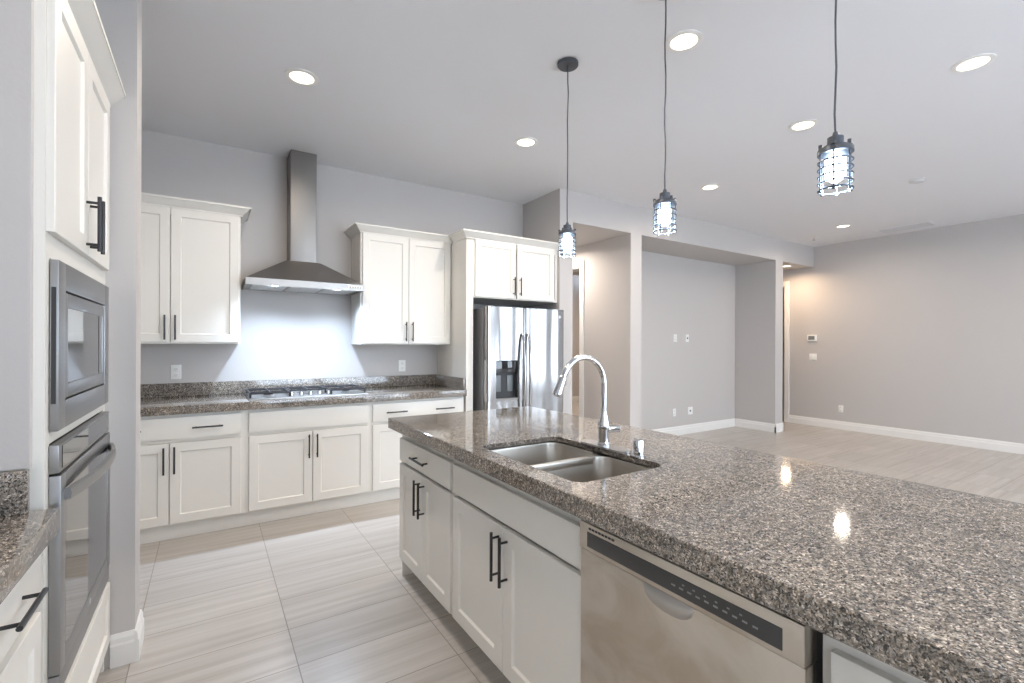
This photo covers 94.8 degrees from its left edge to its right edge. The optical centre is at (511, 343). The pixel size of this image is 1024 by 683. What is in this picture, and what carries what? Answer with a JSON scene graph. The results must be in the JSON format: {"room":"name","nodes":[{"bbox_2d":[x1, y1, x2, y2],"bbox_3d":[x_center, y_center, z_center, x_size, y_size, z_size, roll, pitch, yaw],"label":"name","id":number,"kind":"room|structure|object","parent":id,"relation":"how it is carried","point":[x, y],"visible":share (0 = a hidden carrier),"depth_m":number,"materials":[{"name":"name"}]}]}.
{"room":"kitchen","nodes":[
{"label":"kitchen","id":0,"kind":"room"},
{"bbox_2d":[0,0,33,470],"bbox_3d":[-1.499,-0.681,1.061,0.602,2.001,0.024,0,0,-33],"label":"wall","id":1,"kind":"structure","parent":0,"point":[16,16],"depth_m":1.20,"materials":[{"name":"grey paint"}]},
{"bbox_2d":[95,0,141,668],"bbox_3d":[-1.974,-0.159,1.910,0.725,3.050,0.162,0,0,-33],"label":"wall","id":2,"kind":"structure","parent":0,"point":[121,20],"depth_m":2.02,"materials":[{"name":"grey paint"}]},
{"bbox_2d":[110,629,134,668],"bbox_3d":[-1.660,1.300,2.009,0.081,0.135,0.016,0,0,-33],"label":"baseboard","id":3,"kind":"structure","parent":2,"relation":"attached to","point":[121,644],"depth_m":2.00,"materials":[{"name":"white paint"}]},
{"bbox_2d":[134,609,143,661],"bbox_3d":[-1.668,1.300,2.110,0.016,0.135,0.194,0,0,-33],"label":"baseboard","id":4,"kind":"structure","parent":2,"relation":"attached to","point":[139,629],"depth_m":2.06,"materials":[{"name":"white paint"}]},
{"bbox_2d":[140,129,734,429],"bbox_3d":[0.170,-0.150,5.735,8.470,3.050,0.157,0,0,-33],"label":"wall","id":5,"kind":"structure","parent":0,"point":[284,335],"depth_m":4.54,"materials":[{"name":"grey paint"}]},
{"bbox_2d":[170,365,180,378],"bbox_3d":[-2.724,0.227,3.820,0.072,0.116,0.008,0,0,-33],"label":"wall outlet","id":6,"kind":"object","parent":5,"relation":"attached to","point":[175,371],"visible":1,"depth_m":3.82,"materials":[{"name":"white plastic"}]},
{"bbox_2d":[141,192,251,343],"bbox_3d":[-2.598,-0.545,3.656,0.982,1.086,0.413,0,0,-33],"label":"upper cabinet","id":7,"kind":"object","parent":5,"relation":"attached to","point":[191,248],"visible":0.76,"depth_m":3.59,"materials":[{"name":"white paint"}]},
{"bbox_2d":[140,374,434,397],"bbox_3d":[-2.093,0.373,4.217,3.019,0.108,0.020,0,0,-33],"label":"backsplash","id":8,"kind":"structure","parent":5,"relation":"attached to","point":[222,387],"depth_m":4.15,"materials":[{"name":"stone"}]},
{"bbox_2d":[242,149,363,295],"bbox_3d":[-1.814,-1.075,4.111,0.914,1.215,0.496,0,0,-33],"label":"range hood","id":9,"kind":"object","parent":5,"relation":"attached to","point":[300,273],"visible":1,"depth_m":4.09,"materials":[{"name":"silver metal"}]},
{"bbox_2d":[344,222,452,344],"bbox_3d":[-1.096,-0.539,4.622,0.973,1.086,0.413,0,0,-33],"label":"upper cabinet","id":10,"kind":"object","parent":5,"relation":"attached to","point":[405,274],"visible":0.97,"depth_m":4.49,"materials":[{"name":"white paint"}]},
{"bbox_2d":[399,360,405,370],"bbox_3d":[-1.128,0.224,4.846,0.072,0.116,0.008,0,0,-33],"label":"wall outlet","id":11,"kind":"object","parent":5,"relation":"attached to","point":[402,363],"visible":1,"depth_m":4.85,"materials":[{"name":"white plastic"}]},
{"bbox_2d":[688,407,692,414],"bbox_3d":[2.771,1.035,7.309,0.115,0.116,0.012,0,0,-33],"label":"cable plate","id":12,"kind":"object","parent":5,"relation":"attached to","point":[690,409],"visible":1,"depth_m":7.31,"materials":[{"name":"white plastic"}]},
{"bbox_2d":[653,418,734,434],"bbox_3d":[2.494,1.316,7.130,3.042,0.135,0.016,0,0,-33],"label":"baseboard","id":13,"kind":"structure","parent":5,"relation":"attached to","point":[706,426],"depth_m":7.41,"materials":[{"name":"white paint"}]},
{"bbox_2d":[523,188,572,413],"bbox_3d":[-0.229,-0.152,6.380,0.181,3.050,3.020,0,0,-33],"label":"wall","id":14,"kind":"structure","parent":0,"point":[543,216],"depth_m":5.14,"materials":[{"name":"grey paint"}]},
{"bbox_2d":[96,402,1023,682],"bbox_3d":[3.000,1.446,5.084,12.836,0.120,12.200,0,0,-33],"label":"floor","id":15,"kind":"structure","parent":0,"point":[321,597],"depth_m":2.58,"materials":[{"name":"tile"}]},
{"bbox_2d":[0,553,48,682],"bbox_3d":[-1.334,0.930,0.881,0.641,0.878,0.451,0,0,-33],"label":"base cabinet","id":16,"kind":"object","parent":15,"relation":"on","point":[20,627],"visible":0.76,"depth_m":1.09,"materials":[{"name":"white paint"}]},
{"bbox_2d":[0,0,125,682],"bbox_3d":[-1.699,0.150,1.469,0.664,2.435,0.872,0,0,-33],"label":"tall cabinet","id":17,"kind":"object","parent":15,"relation":"on","point":[77,80],"visible":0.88,"depth_m":1.40,"materials":[{"name":"white paint"}]},
{"bbox_2d":[49,259,108,431],"bbox_3d":[-1.632,0.003,1.491,0.440,0.470,0.766,0,0,-33],"label":"microwave","id":18,"kind":"object","parent":17,"relation":"in","point":[79,303],"visible":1,"depth_m":1.47,"materials":[{"name":"silver metal"}]},
{"bbox_2d":[48,411,115,682],"bbox_3d":[-1.670,0.620,1.469,0.637,0.688,0.765,0,0,-33],"label":"wall oven","id":19,"kind":"object","parent":17,"relation":"in","point":[81,459],"visible":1,"depth_m":1.45,"materials":[{"name":"silver metal"}]},
{"bbox_2d":[140,410,245,544],"bbox_3d":[-2.534,0.925,3.513,0.924,0.878,0.716,0,0,-33],"label":"base cabinet","id":20,"kind":"object","parent":15,"relation":"on","point":[193,466],"visible":0.66,"depth_m":3.32,"materials":[{"name":"white paint"}]},
{"bbox_2d":[245,402,369,525],"bbox_3d":[-1.756,0.928,4.013,0.924,0.878,0.716,0,0,-33],"label":"base cabinet","id":21,"kind":"object","parent":15,"relation":"on","point":[305,460],"visible":0.9,"depth_m":3.73,"materials":[{"name":"white paint"}]},
{"bbox_2d":[402,435,412,575],"bbox_3d":[0.490,0.937,1.592,0.620,0.878,3.264,0,0,-33],"label":"panel","id":22,"kind":"object","parent":15,"relation":"on","point":[406,570],"visible":0.09,"depth_m":2.80,"materials":[{"name":"white paint"}]},
{"bbox_2d":[369,396,463,503],"bbox_3d":[-0.994,0.931,4.503,0.885,0.878,0.716,0,0,-33],"label":"base cabinet","id":23,"kind":"object","parent":15,"relation":"on","point":[385,461],"visible":0.46,"depth_m":4.09,"materials":[{"name":"white paint"}]},
{"bbox_2d":[140,374,466,416],"bbox_3d":[-1.897,0.404,3.931,3.041,0.168,0.713,0,0,-33],"label":"countertop","id":24,"kind":"structure","parent":23,"relation":"on","point":[193,397],"depth_m":3.94,"materials":[{"name":"grey"}]},
{"bbox_2d":[245,384,367,400],"bbox_3d":[-1.733,0.402,3.987,0.890,0.052,0.500,0,0,-33],"label":"gas cooktop","id":25,"kind":"object","parent":24,"relation":"in","point":[341,390],"visible":1,"depth_m":3.91,"materials":[{"name":"silver metal"}]},
{"bbox_2d":[245,390,367,400],"bbox_3d":[-1.734,0.422,3.987,0.890,0.012,0.500,0,0,-33],"label":"tray","id":26,"kind":"object","parent":25,"relation":"on","point":[323,393],"depth_m":3.87,"materials":[{"name":"silver metal"}]},
{"bbox_2d":[399,435,454,613],"bbox_3d":[-0.229,0.934,2.634,0.661,0.878,0.705,0,0,-33],"label":"base cabinet","id":27,"kind":"object","parent":15,"relation":"on","point":[426,473],"visible":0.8,"depth_m":2.42,"materials":[{"name":"white paint"}]},
{"bbox_2d":[437,228,561,411],"bbox_3d":[-0.165,0.147,5.027,1.170,2.452,0.743,0,0,-33],"label":"tall cabinet","id":28,"kind":"object","parent":15,"relation":"on","point":[488,268],"visible":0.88,"depth_m":4.70,"materials":[{"name":"white paint"}]},
{"bbox_2d":[473,306,563,412],"bbox_3d":[-0.030,0.505,4.981,0.928,1.738,0.852,0,0,-33],"label":"refrigerator","id":29,"kind":"object","parent":15,"relation":"on","point":[518,352],"visible":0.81,"depth_m":4.63,"materials":[{"name":"grey metal"}]},
{"bbox_2d":[452,441,651,682],"bbox_3d":[0.209,0.936,1.952,0.661,0.878,0.910,0,0,-33],"label":"base cabinet","id":30,"kind":"object","parent":15,"relation":"on","point":[517,554],"visible":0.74,"depth_m":1.73,"materials":[{"name":"white paint"}]},
{"bbox_2d":[388,406,1023,682],"bbox_3d":[0.595,0.467,1.639,1.008,0.060,3.312,0,0,-33],"label":"countertop","id":31,"kind":"structure","parent":30,"relation":"on","point":[924,581],"depth_m":1.10,"materials":[{"name":"grey stone"}]},
{"bbox_2d":[490,442,652,481],"bbox_3d":[0.206,0.563,1.851,0.427,0.208,0.653,0,0,-33],"label":"sink","id":32,"kind":"object","parent":31,"relation":"in","point":[568,462],"visible":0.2,"depth_m":1.92,"materials":[{"name":"silver metal"}]},
{"bbox_2d":[552,354,630,453],"bbox_3d":[0.347,0.239,1.923,0.254,0.393,0.322,0,0,34],"label":"kitchen faucet","id":33,"kind":"object","parent":31,"relation":"on","point":[604,427],"visible":1,"depth_m":1.98,"materials":[{"name":"silver metal"}]},
{"bbox_2d":[632,438,645,457],"bbox_3d":[0.493,0.402,1.830,0.052,0.068,0.052,0,0,-33],"label":"air gap cap","id":34,"kind":"object","parent":31,"relation":"on","point":[638,443],"visible":1,"depth_m":1.81,"materials":[{"name":"silver metal"}]},
{"bbox_2d":[580,519,822,682],"bbox_3d":[0.621,0.945,1.292,0.608,0.862,0.626,0,0,-33],"label":"dishwasher","id":35,"kind":"object","parent":15,"relation":"on","point":[646,617],"visible":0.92,"depth_m":1.12,"materials":[{"name":"grey metal"}]},
{"bbox_2d":[815,631,822,682],"bbox_3d":[0.643,0.895,1.306,0.555,0.762,0.610,0,0,-33],"label":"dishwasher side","id":36,"kind":"object","parent":35,"relation":"in","point":[818,635],"depth_m":0.91,"materials":[{"name":"grey plastic"}]},
{"bbox_2d":[823,634,925,682],"bbox_3d":[1.072,0.939,0.611,0.661,0.878,0.984,0,0,-33],"label":"base cabinet","id":37,"kind":"object","parent":15,"relation":"on","point":[842,663],"visible":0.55,"depth_m":0.82,"materials":[{"name":"white paint"}]},
{"bbox_3d":[-1.002,0.931,0.365,0.641,0.878,0.773,0,0,-33],"label":"base cabinet","id":38,"kind":"object","parent":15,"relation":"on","visible":0},
{"bbox_2d":[0,470,59,603],"bbox_3d":[-1.133,0.407,0.544,0.660,0.168,1.239,0,0,-33],"label":"countertop","id":39,"kind":"structure","parent":38,"relation":"on","point":[24,534],"depth_m":1.12,"materials":[{"name":"grey stone"}]},
{"bbox_2d":[572,275,579,396],"bbox_3d":[0.339,-0.150,10.514,3.445,3.050,0.120,0,0,-33],"label":"wall","id":40,"kind":"structure","parent":0,"point":[576,279],"depth_m":11.20,"materials":[{"name":"grey paint"}]},
{"bbox_2d":[572,396,578,401],"bbox_3d":[0.359,1.308,10.450,3.042,0.135,0.016,0,0,-33],"label":"baseboard","id":41,"kind":"structure","parent":40,"relation":"attached to","point":[574,398],"depth_m":11.18,"materials":[{"name":"white paint"}]},
{"bbox_2d":[141,0,1023,246],"bbox_3d":[3.012,-1.724,5.084,12.836,0.120,12.200,0,0,-33],"label":"ceiling","id":42,"kind":"structure","parent":0,"point":[434,93],"depth_m":3.20,"materials":[{"name":"white paint"}]},
{"bbox_2d":[285,68,318,85],"bbox_3d":[-1.321,-1.676,2.965,0.196,0.008,0.196,0,0,-33],"label":"recessed light","id":43,"kind":"object","parent":42,"relation":"in","point":[303,77],"visible":1,"depth_m":2.96,"materials":[{"name":"white paint"}]},
{"bbox_2d":[514,137,537,147],"bbox_3d":[0.118,-1.671,3.906,0.196,0.008,0.196,0,0,-33],"label":"recessed light","id":44,"kind":"object","parent":42,"relation":"in","point":[525,142],"visible":1,"depth_m":3.90,"materials":[{"name":"white paint"}]},
{"bbox_2d":[558,57,577,257],"bbox_3d":[0.332,-1.097,2.807,0.124,1.154,0.124,0,0,-33],"label":"pendant light","id":45,"kind":"object","parent":42,"relation":"hanging from","point":[566,64],"visible":1,"depth_m":2.79,"materials":[{"name":"grey metal"}]},
{"bbox_2d":[563,222,572,229],"bbox_3d":[0.331,-0.698,2.807,0.064,0.054,0.064,0,0,-33],"label":"socket","id":46,"kind":"object","parent":45,"relation":"attached to","point":[565,227],"depth_m":2.78,"materials":[{"name":"grey metal"}]},
{"bbox_2d":[653,0,676,235],"bbox_3d":[0.719,-1.096,2.206,0.124,1.154,0.124,0,0,-33],"label":"pendant light","id":47,"kind":"object","parent":42,"relation":"hanging from","point":[666,202],"visible":1,"depth_m":2.19,"materials":[{"name":"grey metal"}]},
{"bbox_2d":[660,189,669,197],"bbox_3d":[0.717,-0.696,2.206,0.064,0.054,0.064,0,0,-33],"label":"socket","id":48,"kind":"object","parent":47,"relation":"attached to","point":[664,194],"depth_m":2.18,"materials":[{"name":"grey metal"}]},
{"bbox_2d":[666,29,702,52],"bbox_3d":[0.950,-1.668,2.600,0.196,0.008,0.196,0,0,-33],"label":"recessed light","id":49,"kind":"object","parent":42,"relation":"in","point":[682,41],"visible":0.98,"depth_m":2.59,"materials":[{"name":"white paint"}]},
{"bbox_2d":[700,184,719,189],"bbox_3d":[2.106,-1.663,5.003,0.196,0.008,0.196,0,0,-33],"label":"recessed light","id":50,"kind":"object","parent":42,"relation":"in","point":[709,186],"visible":1,"depth_m":5.00,"materials":[{"name":"white paint"}]},
{"bbox_2d":[788,119,817,131],"bbox_3d":[2.218,-1.663,3.586,0.196,0.008,0.196,0,0,-33],"label":"recessed light","id":51,"kind":"object","parent":42,"relation":"in","point":[806,124],"visible":1,"depth_m":3.58,"materials":[{"name":"white paint"}]},
{"bbox_2d":[817,0,854,196],"bbox_3d":[1.105,-1.095,1.605,0.124,1.154,0.124,0,0,-33],"label":"pendant light","id":52,"kind":"object","parent":42,"relation":"hanging from","point":[834,154],"visible":1,"depth_m":1.59,"materials":[{"name":"grey metal"}]},
{"bbox_2d":[827,131,843,151],"bbox_3d":[1.103,-0.695,1.605,0.064,0.054,0.064,0,0,-33],"label":"socket","id":53,"kind":"object","parent":52,"relation":"attached to","point":[839,139],"depth_m":1.59,"materials":[{"name":"grey metal"}]},
{"bbox_2d":[835,224,851,227],"bbox_3d":[4.654,-1.653,6.617,0.196,0.008,0.196,0,0,-33],"label":"recessed light","id":54,"kind":"object","parent":42,"relation":"in","point":[844,225],"visible":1,"depth_m":6.62,"materials":[{"name":"white paint"}]},
{"bbox_2d":[874,221,938,233],"bbox_3d":[5.581,-1.648,6.676,0.320,0.011,0.640,0,0,-33],"label":"ceiling vent","id":55,"kind":"object","parent":42,"relation":"in","point":[927,223],"visible":1,"depth_m":6.64,"materials":[{"name":"white metal"}]},
{"bbox_2d":[908,178,925,183],"bbox_3d":[4.102,-1.645,4.767,0.140,0.028,0.140,0,0,-33],"label":"smoke detector","id":56,"kind":"object","parent":42,"relation":"attached to","point":[916,180],"visible":1,"depth_m":4.74,"materials":[{"name":"grey plastic"}]},
{"bbox_2d":[951,53,996,72],"bbox_3d":[2.733,-1.661,2.791,0.196,0.008,0.196,0,0,-33],"label":"recessed light","id":57,"kind":"object","parent":42,"relation":"in","point":[975,62],"visible":1,"depth_m":2.78,"materials":[{"name":"white paint"}]},
{"bbox_2d":[573,233,641,427],"bbox_3d":[0.251,0.020,7.640,0.188,2.710,4.620,0,0,-33],"label":"wall","id":58,"kind":"structure","parent":0,"point":[612,266],"depth_m":5.86,"materials":[{"name":"grey paint"}]},
{"bbox_2d":[573,267,579,271],"bbox_3d":[0.790,0.160,6.801,0.188,2.435,0.815,0,0,-33],"label":"trim","id":59,"kind":"structure","parent":58,"relation":"attached to","point":[576,269],"depth_m":6.56,"materials":[{"name":"white paint"}]},
{"bbox_2d":[573,260,583,416],"bbox_3d":[0.703,0.120,6.745,0.020,2.513,0.971,0,0,-33],"label":"trim","id":60,"kind":"structure","parent":58,"relation":"attached to","point":[580,263],"depth_m":6.36,"materials":[{"name":"white paint"}]},
{"bbox_2d":[573,191,813,275],"bbox_3d":[2.102,-1.498,7.875,5.347,0.340,3.020,0,0,-33],"label":"wall header","id":61,"kind":"structure","parent":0,"point":[595,219],"depth_m":6.35,"materials":[{"name":"grey paint"}]},
{"bbox_2d":[735,260,782,423],"bbox_3d":[2.979,0.031,9.395,0.215,2.710,4.620,0,0,-33],"label":"wall","id":62,"kind":"structure","parent":0,"point":[758,286],"depth_m":7.61,"materials":[{"name":"grey paint"}]},
{"bbox_2d":[735,418,775,432],"bbox_3d":[3.949,1.322,7.666,0.016,0.135,0.689,0,0,-33],"label":"baseboard","id":63,"kind":"structure","parent":62,"relation":"attached to","point":[769,427],"depth_m":7.64,"materials":[{"name":"white paint"}]},
{"bbox_2d":[775,423,783,432],"bbox_3d":[4.228,1.323,7.445,0.247,0.135,0.016,0,0,-33],"label":"baseboard","id":64,"kind":"structure","parent":62,"relation":"attached to","point":[779,427],"depth_m":7.43,"materials":[{"name":"white paint"}]},
{"bbox_2d":[782,288,783,404],"bbox_3d":[5.657,-0.129,9.702,2.380,3.050,2.000,0,0,-33],"label":"wall","id":65,"kind":"structure","parent":0,"point":[783,288],"depth_m":10.81,"materials":[{"name":"grey paint"}]},
{"bbox_2d":[783,214,1023,443],"bbox_3d":[6.332,-0.126,6.343,0.120,3.050,10.420,0,0,-33],"label":"wall","id":66,"kind":"structure","parent":0,"point":[921,330],"depth_m":6.85,"materials":[{"name":"grey paint"}]},
{"bbox_2d":[783,286,784,365],"bbox_3d":[4.725,0.175,8.839,0.120,2.435,0.845,0,0,-33],"label":"trim","id":67,"kind":"structure","parent":66,"relation":"attached to","point":[783,286],"depth_m":8.46,"materials":[{"name":"white paint"}]},
{"bbox_2d":[783,281,789,421],"bbox_3d":[4.667,0.136,8.801,0.020,2.513,1.001,0,0,-33],"label":"trim","id":68,"kind":"structure","parent":66,"relation":"attached to","point":[786,284],"depth_m":8.40,"materials":[{"name":"white paint"}]},
{"bbox_2d":[807,335,816,340],"bbox_3d":[5.139,-0.103,8.061,0.026,0.110,0.150,0,0,-33],"label":"thermostat","id":69,"kind":"object","parent":66,"relation":"attached to","point":[809,337],"visible":1,"depth_m":8.05,"materials":[{"name":"white plastic"}]},
{"bbox_2d":[809,354,816,359],"bbox_3d":[5.151,0.222,8.057,0.009,0.116,0.115,0,0,-33],"label":"light switch","id":70,"kind":"object","parent":66,"relation":"attached to","point":[811,356],"visible":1,"depth_m":8.05,"materials":[{"name":"white plastic"}]},
{"bbox_2d":[838,405,842,412],"bbox_3d":[5.379,1.060,7.698,0.008,0.116,0.072,0,0,-33],"label":"wall outlet","id":71,"kind":"object","parent":66,"relation":"attached to","point":[840,407],"visible":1,"depth_m":7.70,"materials":[{"name":"white plastic"}]},
{"bbox_2d":[789,415,1023,454],"bbox_3d":[7.011,1.334,5.152,0.016,0.135,7.675,0,0,-33],"label":"baseboard","id":72,"kind":"structure","parent":66,"relation":"attached to","point":[1011,447],"depth_m":6.87,"materials":[{"name":"white paint"}]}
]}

